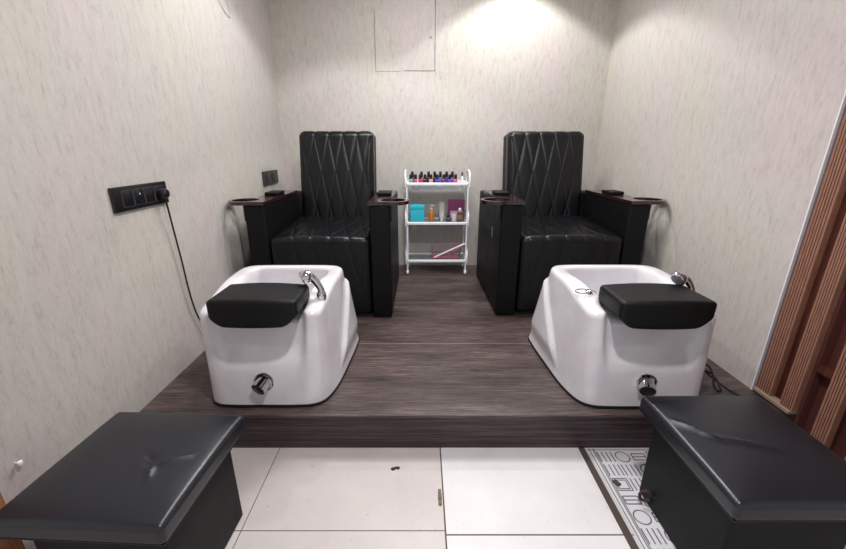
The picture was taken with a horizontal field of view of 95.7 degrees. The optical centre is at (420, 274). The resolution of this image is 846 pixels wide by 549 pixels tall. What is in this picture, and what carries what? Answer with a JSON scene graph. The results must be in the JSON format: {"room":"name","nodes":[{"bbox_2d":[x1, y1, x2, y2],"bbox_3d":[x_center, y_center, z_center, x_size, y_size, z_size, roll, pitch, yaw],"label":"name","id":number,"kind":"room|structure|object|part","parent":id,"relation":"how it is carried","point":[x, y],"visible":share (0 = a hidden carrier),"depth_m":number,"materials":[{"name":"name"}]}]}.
{"room":"salon","nodes":[
{"label":"salon","id":0,"kind":"room"},
{"bbox_2d":[0,0,287,548],"bbox_3d":[-1.260,-0.772,1.978,0.100,2.720,3.040,0,18,0],"label":"wall","id":1,"kind":"structure","parent":0,"point":[98,316],"depth_m":1.48,"materials":[{"name":"paint"}]},
{"bbox_2d":[14,460,22,465],"bbox_3d":[-1.203,0.562,1.142,0.022,0.014,0.014,0,18,0],"label":"wall hook","id":2,"kind":"object","parent":1,"relation":"attached to","point":[20,462],"visible":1,"depth_m":1.14,"materials":[{"name":"white paint"}]},
{"bbox_2d":[108,181,168,213],"bbox_3d":[-1.202,-0.336,1.638,0.016,0.098,0.345,0,18,0],"label":"socket plate","id":3,"kind":"object","parent":1,"relation":"attached to","point":[131,197],"visible":0.96,"depth_m":1.60,"materials":[{"name":"black plastic"}]},
{"bbox_2d":[157,188,199,320],"bbox_3d":[-1.145,0.004,1.977,0.220,0.898,0.153,-14,23,-36],"label":"power cable","id":4,"kind":"object","parent":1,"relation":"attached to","point":[163,193],"visible":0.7,"depth_m":1.83,"materials":[{"name":"black plastic"}]},
{"bbox_2d":[262,170,278,185],"bbox_3d":[-1.202,-0.771,3.040,0.017,0.104,0.331,0,18,0],"label":"socket plate","id":5,"kind":"object","parent":1,"relation":"attached to","point":[268,177],"visible":1,"depth_m":3.04,"materials":[{"name":"grey plastic"}]},
{"bbox_2d":[225,448,648,548],"bbox_3d":[0.200,0.957,1.181,5.600,0.061,5.640,0,18,0],"label":"floor","id":6,"kind":"structure","parent":0,"point":[291,498],"depth_m":1.43,"materials":[{"name":"beige tile"}]},
{"bbox_2d":[0,492,25,548],"bbox_3d":[-1.150,-0.331,0.654,0.090,2.717,0.100,0,18,0],"label":"wooden post","id":7,"kind":"object","parent":6,"relation":"on","point":[4,543],"visible":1,"depth_m":1.03,"materials":[{"name":"orange wood"}]},
{"bbox_2d":[0,412,244,548],"bbox_3d":[-0.821,0.708,1.160,0.440,0.426,0.412,1,18,2],"label":"ottoman","id":8,"kind":"object","parent":6,"relation":"on","point":[140,480],"visible":1,"depth_m":1.03,"materials":[{"name":"black leather"}]},
{"bbox_2d":[438,489,441,504],"bbox_3d":[0.071,0.836,1.439,0.014,0.007,0.068,0,18,0],"label":"clump","id":9,"kind":"object","parent":6,"relation":"on","point":[439,490],"visible":1,"depth_m":1.43,"materials":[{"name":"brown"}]},
{"bbox_2d":[140,265,785,417],"bbox_3d":[0.170,0.268,2.666,2.760,0.032,2.188,0,18,0],"label":"platform","id":10,"kind":"object","parent":6,"relation":"on","point":[443,350],"depth_m":1.92,"materials":[{"name":"wood"}]},
{"bbox_2d":[199,265,359,407],"bbox_3d":[-0.677,0.208,1.883,0.633,0.575,0.731,0,18,0],"label":"pedicure footbath","id":11,"kind":"object","parent":10,"relation":"on","point":[275,336],"visible":1,"depth_m":1.64,"materials":[{"name":"white ceramic"}]},
{"bbox_2d":[206,283,309,327],"bbox_3d":[-0.663,0.123,1.586,0.354,0.124,0.221,0,18,0],"label":"pillow","id":12,"kind":"object","parent":11,"relation":"on","point":[243,305],"depth_m":1.50,"materials":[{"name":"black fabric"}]},
{"bbox_3d":[-0.684,0.476,1.636,0.063,0.074,0.061,6,19,17],"label":"drain spout","id":13,"kind":"part","parent":11,"relation":"part of","materials":[{"name":"silver metal"}]},
{"bbox_2d":[228,131,408,315],"bbox_3d":[-0.634,-0.413,2.772,1.121,1.195,0.899,0,18,0],"label":"chair","id":14,"kind":"object","parent":10,"relation":"on","point":[339,217],"visible":0.85,"depth_m":2.54,"materials":[{"name":"black leather"}]},
{"bbox_2d":[228,190,297,205],"bbox_3d":[-1.071,-0.529,2.617,0.248,0.021,0.678,0,18,0],"label":"tray","id":15,"kind":"object","parent":14,"relation":"on","point":[270,198],"depth_m":2.46,"materials":[{"name":"brown wood"}]},
{"bbox_3d":[-1.014,-0.202,2.830,0.127,0.733,0.840,0,18,0],"label":"armrest","id":16,"kind":"part","parent":14,"relation":"part of","materials":[{"name":"black leather"}]},
{"bbox_2d":[264,190,284,195],"bbox_3d":[-1.014,-0.566,2.657,0.094,0.023,0.140,0,18,0],"label":"tray","id":17,"kind":"object","parent":14,"relation":"on","point":[273,192],"depth_m":2.61,"materials":[{"name":"black plastic"}]},
{"bbox_3d":[-0.634,-0.114,2.780,0.626,0.561,0.715,0,18,0],"label":"seat","id":18,"kind":"part","parent":14,"relation":"part of","materials":[{"name":"black leather"}]},
{"bbox_3d":[-0.634,-0.733,2.942,0.558,0.695,0.258,0,18,0],"label":"backrest","id":19,"kind":"part","parent":14,"relation":"part of","materials":[{"name":"black leather"}]},
{"bbox_3d":[-0.254,-0.202,2.830,0.127,0.733,0.840,0,18,0],"label":"armrest","id":20,"kind":"part","parent":14,"relation":"part of","materials":[{"name":"black leather"}]},
{"bbox_2d":[377,190,391,195],"bbox_3d":[-0.254,-0.566,2.657,0.094,0.023,0.140,0,18,0],"label":"tray","id":21,"kind":"object","parent":14,"relation":"on","point":[381,192],"depth_m":2.60,"materials":[{"name":"black plastic"}]},
{"bbox_2d":[367,190,408,205],"bbox_3d":[-0.197,-0.529,2.617,0.248,0.021,0.678,0,18,0],"label":"tray","id":22,"kind":"object","parent":14,"relation":"on","point":[380,198],"depth_m":2.44,"materials":[{"name":"brown wood"}]},
{"bbox_2d":[404,169,470,273],"bbox_3d":[0.137,-0.463,3.385,0.546,0.902,0.262,0,18,0],"label":"trolley","id":23,"kind":"object","parent":10,"relation":"on","point":[409,257],"visible":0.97,"depth_m":3.28,"materials":[{"name":"white metal"}]},
{"bbox_3d":[-0.119,-0.395,3.290,0.015,0.745,0.015,0,18,0],"label":"post","id":24,"kind":"part","parent":23,"relation":"part of","materials":[{"name":"white metal"}]},
{"bbox_3d":[-0.119,-0.463,3.495,0.015,0.745,0.015,0,18,0],"label":"post","id":25,"kind":"part","parent":23,"relation":"part of","materials":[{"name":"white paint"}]},
{"bbox_2d":[409,174,412,182],"bbox_3d":[-0.085,-0.799,3.196,0.033,0.074,0.027,0,18,0],"label":"bottle","id":26,"kind":"object","parent":23,"relation":"on","point":[410,175],"visible":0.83,"depth_m":3.19,"materials":[{"name":"teal glass"}]},
{"bbox_2d":[410,204,424,221],"bbox_3d":[-0.031,-0.534,3.326,0.122,0.145,0.094,0,18,0],"label":"gift box","id":27,"kind":"object","parent":23,"relation":"on","point":[416,210],"visible":0.92,"depth_m":3.28,"materials":[{"name":"teal cardboard"}]},
{"bbox_3d":[-0.031,-0.587,3.308,0.122,0.032,0.094,0,18,0],"label":"lid","id":28,"kind":"part","parent":27,"relation":"part of","materials":[{"name":"teal cardboard"}]},
{"bbox_2d":[418,174,421,182],"bbox_3d":[-0.006,-0.799,3.196,0.033,0.074,0.027,0,18,0],"label":"bottle","id":29,"kind":"object","parent":23,"relation":"on","point":[420,175],"visible":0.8,"depth_m":3.19,"materials":[{"name":"pink glass"}]},
{"bbox_2d":[423,174,426,182],"bbox_3d":[0.034,-0.799,3.196,0.033,0.074,0.027,0,18,0],"label":"bottle","id":30,"kind":"object","parent":23,"relation":"on","point":[425,175],"visible":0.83,"depth_m":3.19,"materials":[{"name":"black glass"}]},
{"bbox_2d":[429,174,432,182],"bbox_3d":[0.083,-0.799,3.196,0.033,0.074,0.027,0,18,0],"label":"bottle","id":31,"kind":"object","parent":23,"relation":"on","point":[430,176],"visible":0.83,"depth_m":3.19,"materials":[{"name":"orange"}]},
{"bbox_2d":[429,205,433,221],"bbox_3d":[0.091,-0.531,3.322,0.046,0.143,0.044,0,18,0],"label":"pump bottle","id":32,"kind":"object","parent":23,"relation":"on","point":[431,213],"visible":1,"depth_m":3.31,"materials":[{"name":"orange plastic"}]},
{"bbox_2d":[433,171,435,182],"bbox_3d":[0.116,-0.827,3.250,0.033,0.092,0.027,0,18,0],"label":"bottle","id":33,"kind":"object","parent":23,"relation":"on","point":[434,172],"visible":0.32,"depth_m":3.24,"materials":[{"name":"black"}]},
{"bbox_2d":[408,254,463,259],"bbox_3d":[0.137,-0.155,3.483,0.505,0.006,0.222,0,18,0],"label":"glass shelf","id":34,"kind":"object","parent":23,"relation":"attached to","point":[410,256],"depth_m":3.47,"materials":[{"name":"white"}]},
{"bbox_3d":[0.137,-0.155,3.483,0.523,0.024,0.240,0,18,0],"label":"shelf frame","id":35,"kind":"part","parent":23,"relation":"part of","materials":[{"name":"white paint"}]},
{"bbox_2d":[408,219,464,221],"bbox_3d":[0.137,-0.472,3.378,0.505,0.006,0.222,0,18,0],"label":"glass shelf","id":36,"kind":"object","parent":23,"relation":"attached to","point":[409,220],"depth_m":3.39,"materials":[{"name":"white"}]},
{"bbox_2d":[435,174,438,182],"bbox_3d":[0.135,-0.799,3.196,0.033,0.074,0.027,0,18,0],"label":"bottle","id":37,"kind":"object","parent":23,"relation":"on","point":[437,175],"visible":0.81,"depth_m":3.19,"materials":[{"name":"blue glass"}]},
{"bbox_3d":[0.137,-0.472,3.378,0.523,0.024,0.240,0,18,0],"label":"shelf frame","id":38,"kind":"part","parent":23,"relation":"part of","materials":[{"name":"white paint"}]},
{"bbox_2d":[411,186,462,189],"bbox_3d":[0.137,-0.762,3.326,0.474,0.052,0.123,0,18,0],"label":"tray","id":39,"kind":"object","parent":23,"relation":"on","point":[413,187],"depth_m":3.28,"materials":[{"name":"white paint"}]},
{"bbox_3d":[0.137,-0.783,3.275,0.523,0.024,0.240,0,18,0],"label":"shelf frame","id":40,"kind":"part","parent":23,"relation":"part of","materials":[{"name":"white paint"}]},
{"bbox_2d":[439,171,441,182],"bbox_3d":[0.164,-0.827,3.250,0.033,0.092,0.027,0,18,0],"label":"bottle","id":41,"kind":"object","parent":23,"relation":"on","point":[440,172],"visible":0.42,"depth_m":3.24,"materials":[{"name":"blue glass"}]},
{"bbox_2d":[439,202,444,220],"bbox_3d":[0.182,-0.553,3.351,0.050,0.165,0.030,0,18,0],"label":"tube","id":42,"kind":"object","parent":23,"relation":"on","point":[441,204],"visible":1,"depth_m":3.34,"materials":[{"name":"grey plastic"}]},
{"bbox_2d":[442,174,445,182],"bbox_3d":[0.190,-0.799,3.196,0.033,0.074,0.027,0,18,0],"label":"bottle","id":43,"kind":"object","parent":23,"relation":"on","point":[443,175],"visible":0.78,"depth_m":3.19,"materials":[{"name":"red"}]},
{"bbox_2d":[432,244,460,259],"bbox_3d":[0.223,-0.205,3.456,0.254,0.107,0.144,0,18,0],"label":"clear tray","id":44,"kind":"object","parent":23,"relation":"on","point":[437,249],"visible":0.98,"depth_m":3.40,"materials":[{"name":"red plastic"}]},
{"bbox_2d":[445,171,447,182],"bbox_3d":[0.217,-0.827,3.250,0.033,0.092,0.027,0,18,0],"label":"bottle","id":45,"kind":"object","parent":23,"relation":"on","point":[446,172],"visible":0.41,"depth_m":3.24,"materials":[{"name":"blue"}]},
{"bbox_2d":[446,214,450,221],"bbox_3d":[0.238,-0.488,3.315,0.040,0.066,0.032,0,18,0],"label":"bottle","id":46,"kind":"object","parent":23,"relation":"on","point":[448,219],"visible":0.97,"depth_m":3.30,"materials":[{"name":"purple glass"}]},
{"bbox_2d":[434,243,464,257],"bbox_3d":[0.252,-0.212,3.367,0.270,0.132,0.013,0,18,0],"label":"file","id":47,"kind":"object","parent":23,"relation":"on","point":[463,243],"visible":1,"depth_m":3.36,"materials":[{"name":"white paint"}]},
{"bbox_2d":[448,174,451,182],"bbox_3d":[0.240,-0.799,3.196,0.033,0.074,0.027,0,18,0],"label":"bottle","id":48,"kind":"object","parent":23,"relation":"on","point":[449,175],"visible":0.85,"depth_m":3.19,"materials":[{"name":"blue"}]},
{"bbox_2d":[452,213,456,220],"bbox_3d":[0.290,-0.499,3.348,0.048,0.066,0.048,0,18,0],"label":"cup","id":49,"kind":"object","parent":23,"relation":"on","point":[454,215],"visible":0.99,"depth_m":3.33,"materials":[{"name":"white plastic"}]},
{"bbox_2d":[453,174,457,182],"bbox_3d":[0.288,-0.799,3.196,0.033,0.074,0.027,0,18,0],"label":"bottle","id":50,"kind":"object","parent":23,"relation":"on","point":[455,180],"visible":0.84,"depth_m":3.19,"materials":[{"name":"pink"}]},
{"bbox_2d":[448,199,464,219],"bbox_3d":[0.312,-0.572,3.387,0.144,0.180,0.045,0,18,0],"label":"box","id":51,"kind":"object","parent":23,"relation":"on","point":[454,205],"visible":0.75,"depth_m":3.36,"materials":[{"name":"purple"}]},
{"bbox_2d":[457,208,461,221],"bbox_3d":[0.334,-0.512,3.301,0.047,0.120,0.047,0,18,0],"label":"dropper bottle","id":52,"kind":"object","parent":23,"relation":"on","point":[459,213],"visible":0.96,"depth_m":3.29,"materials":[{"name":"brown glass"}]},
{"bbox_3d":[0.392,-0.463,3.495,0.015,0.745,0.015,0,18,0],"label":"post","id":53,"kind":"part","parent":23,"relation":"part of","materials":[{"name":"white metal"}]},
{"bbox_3d":[0.392,-0.395,3.290,0.015,0.745,0.015,0,18,0],"label":"post","id":54,"kind":"part","parent":23,"relation":"part of","materials":[{"name":"white metal"}]},
{"bbox_2d":[233,418,653,447],"bbox_3d":[0.170,0.679,1.671,2.760,0.158,0.036,0,18,0],"label":"platform step","id":55,"kind":"structure","parent":10,"relation":"attached to","point":[259,432],"depth_m":1.65,"materials":[{"name":"brown wood"}]},
{"bbox_2d":[476,131,666,313],"bbox_3d":[0.953,-0.424,2.806,1.167,1.195,0.899,0,18,-1],"label":"chair","id":56,"kind":"object","parent":10,"relation":"on","point":[541,219],"visible":0.84,"depth_m":2.59,"materials":[{"name":"black leather"}]},
{"bbox_3d":[0.557,-0.211,2.857,0.132,0.733,0.840,0,18,-1],"label":"armrest","id":57,"kind":"part","parent":56,"relation":"part of","materials":[{"name":"black leather"}]},
{"bbox_2d":[492,190,509,194],"bbox_3d":[0.558,-0.575,2.684,0.097,0.023,0.140,0,18,-1],"label":"tray","id":58,"kind":"object","parent":56,"relation":"on","point":[494,192],"depth_m":2.62,"materials":[{"name":"black plastic"}]},
{"bbox_2d":[480,190,525,204],"bbox_3d":[0.500,-0.538,2.643,0.258,0.021,0.678,0,18,-1],"label":"tray","id":59,"kind":"object","parent":56,"relation":"on","point":[492,197],"depth_m":2.47,"materials":[{"name":"brown wood"}]},
{"bbox_3d":[0.948,-0.744,2.975,0.581,0.695,0.258,0,18,-1],"label":"backrest","id":60,"kind":"part","parent":56,"relation":"part of","materials":[{"name":"black leather"}]},
{"bbox_3d":[0.954,-0.124,2.813,0.652,0.561,0.715,0,18,-1],"label":"seat","id":61,"kind":"part","parent":56,"relation":"part of","materials":[{"name":"black leather"}]},
{"bbox_2d":[602,190,623,194],"bbox_3d":[1.349,-0.579,2.697,0.097,0.023,0.140,0,18,-1],"label":"tray","id":62,"kind":"object","parent":56,"relation":"on","point":[604,192],"depth_m":2.64,"materials":[{"name":"black plastic"}]},
{"bbox_3d":[1.349,-0.215,2.870,0.132,0.733,0.840,0,18,-1],"label":"armrest","id":63,"kind":"part","parent":56,"relation":"part of","materials":[{"name":"black leather"}]},
{"bbox_2d":[585,190,666,204],"bbox_3d":[1.409,-0.543,2.658,0.258,0.021,0.678,0,18,-1],"label":"tray","id":64,"kind":"object","parent":56,"relation":"on","point":[619,198],"depth_m":2.51,"materials":[{"name":"brown wood"}]},
{"bbox_2d":[528,265,716,408],"bbox_3d":[0.966,0.208,1.882,0.668,0.575,0.753,0,18,0],"label":"pedicure footbath","id":65,"kind":"object","parent":10,"relation":"on","point":[610,336],"visible":0.99,"depth_m":1.63,"materials":[{"name":"white ceramic"}]},
{"bbox_3d":[0.959,0.479,1.627,0.066,0.074,0.063,6,19,18],"label":"drain spout","id":66,"kind":"part","parent":65,"relation":"part of","materials":[{"name":"silver metal"}]},
{"bbox_2d":[598,283,716,329],"bbox_3d":[0.962,0.126,1.578,0.374,0.124,0.228,0,18,0],"label":"pillow","id":67,"kind":"object","parent":65,"relation":"on","point":[654,306],"depth_m":1.49,"materials":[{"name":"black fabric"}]},
{"bbox_2d":[705,364,740,395],"bbox_3d":[1.375,0.477,1.835,0.070,0.094,0.343,-7,19,-19],"label":"cable","id":68,"kind":"object","parent":10,"relation":"on","point":[714,379],"visible":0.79,"depth_m":1.79,"materials":[{"name":"black rubber"}]},
{"bbox_2d":[587,449,845,548],"bbox_3d":[1.112,0.886,1.292,0.776,0.003,0.795,0,18,0],"label":"patterned mat","id":69,"kind":"object","parent":6,"relation":"on","point":[627,466],"visible":0.21,"depth_m":1.47,"materials":[{"name":"grey"}]},
{"bbox_2d":[612,479,620,485],"bbox_3d":[0.765,0.814,1.497,0.020,0.005,0.028,-10,21,-27],"label":"crumb","id":70,"kind":"object","parent":69,"relation":"on","point":[614,481],"visible":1,"depth_m":1.50,"materials":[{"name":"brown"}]},
{"bbox_2d":[638,396,845,548],"bbox_3d":[1.002,0.683,1.225,0.424,0.425,0.452,0,18,0],"label":"ottoman","id":71,"kind":"object","parent":69,"relation":"on","point":[720,472],"visible":1,"depth_m":1.10,"materials":[{"name":"black leather"}]},
{"bbox_2d":[757,111,845,460],"bbox_3d":[1.597,-0.421,0.926,0.085,2.716,1.023,0,18,0],"label":"slatted screen","id":72,"kind":"object","parent":6,"relation":"on","point":[804,367],"visible":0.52,"depth_m":1.50,"materials":[{"name":"brown wood"}]},
{"bbox_3d":[1.611,-0.393,0.842,0.059,2.716,0.845,0,18,0],"label":"backing panel","id":73,"kind":"part","parent":72,"relation":"part of","materials":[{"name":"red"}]},
{"bbox_3d":[1.600,0.502,1.139,0.040,0.030,0.845,0,18,0],"label":"rail","id":74,"kind":"part","parent":72,"relation":"part of","materials":[{"name":"brown wood"}]},
{"bbox_2d":[267,0,617,264],"bbox_3d":[0.170,-1.235,3.373,2.760,2.720,0.100,0,18,0],"label":"wall","id":75,"kind":"structure","parent":0,"point":[488,70],"depth_m":3.19,"materials":[{"name":"paint"}]},
{"bbox_2d":[374,0,435,71],"bbox_3d":[-0.130,-2.019,3.060,0.491,0.715,0.004,0,18,0],"label":"trim","id":76,"kind":"structure","parent":75,"relation":"attached to","point":[435,0],"depth_m":3.09,"materials":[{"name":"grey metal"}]},
{"bbox_2d":[592,0,845,388],"bbox_3d":[1.600,-0.919,2.423,0.100,2.720,2.102,0,18,0],"label":"wall","id":77,"kind":"structure","parent":0,"point":[725,112],"depth_m":1.93,"materials":[{"name":"paint"}]},
{"bbox_2d":[752,387,797,421],"bbox_3d":[1.575,0.641,1.724,0.070,0.197,0.178,0,18,0],"label":"trim","id":78,"kind":"structure","parent":77,"relation":"attached to","point":[773,400],"depth_m":1.67,"materials":[{"name":"brown wood"}]},
{"bbox_2d":[751,90,845,389],"bbox_3d":[1.599,-0.586,1.419,0.102,2.720,0.014,0,18,0],"label":"trim","id":79,"kind":"structure","parent":77,"relation":"attached to","point":[842,109],"depth_m":1.56,"materials":[{"name":"white"}]}
]}

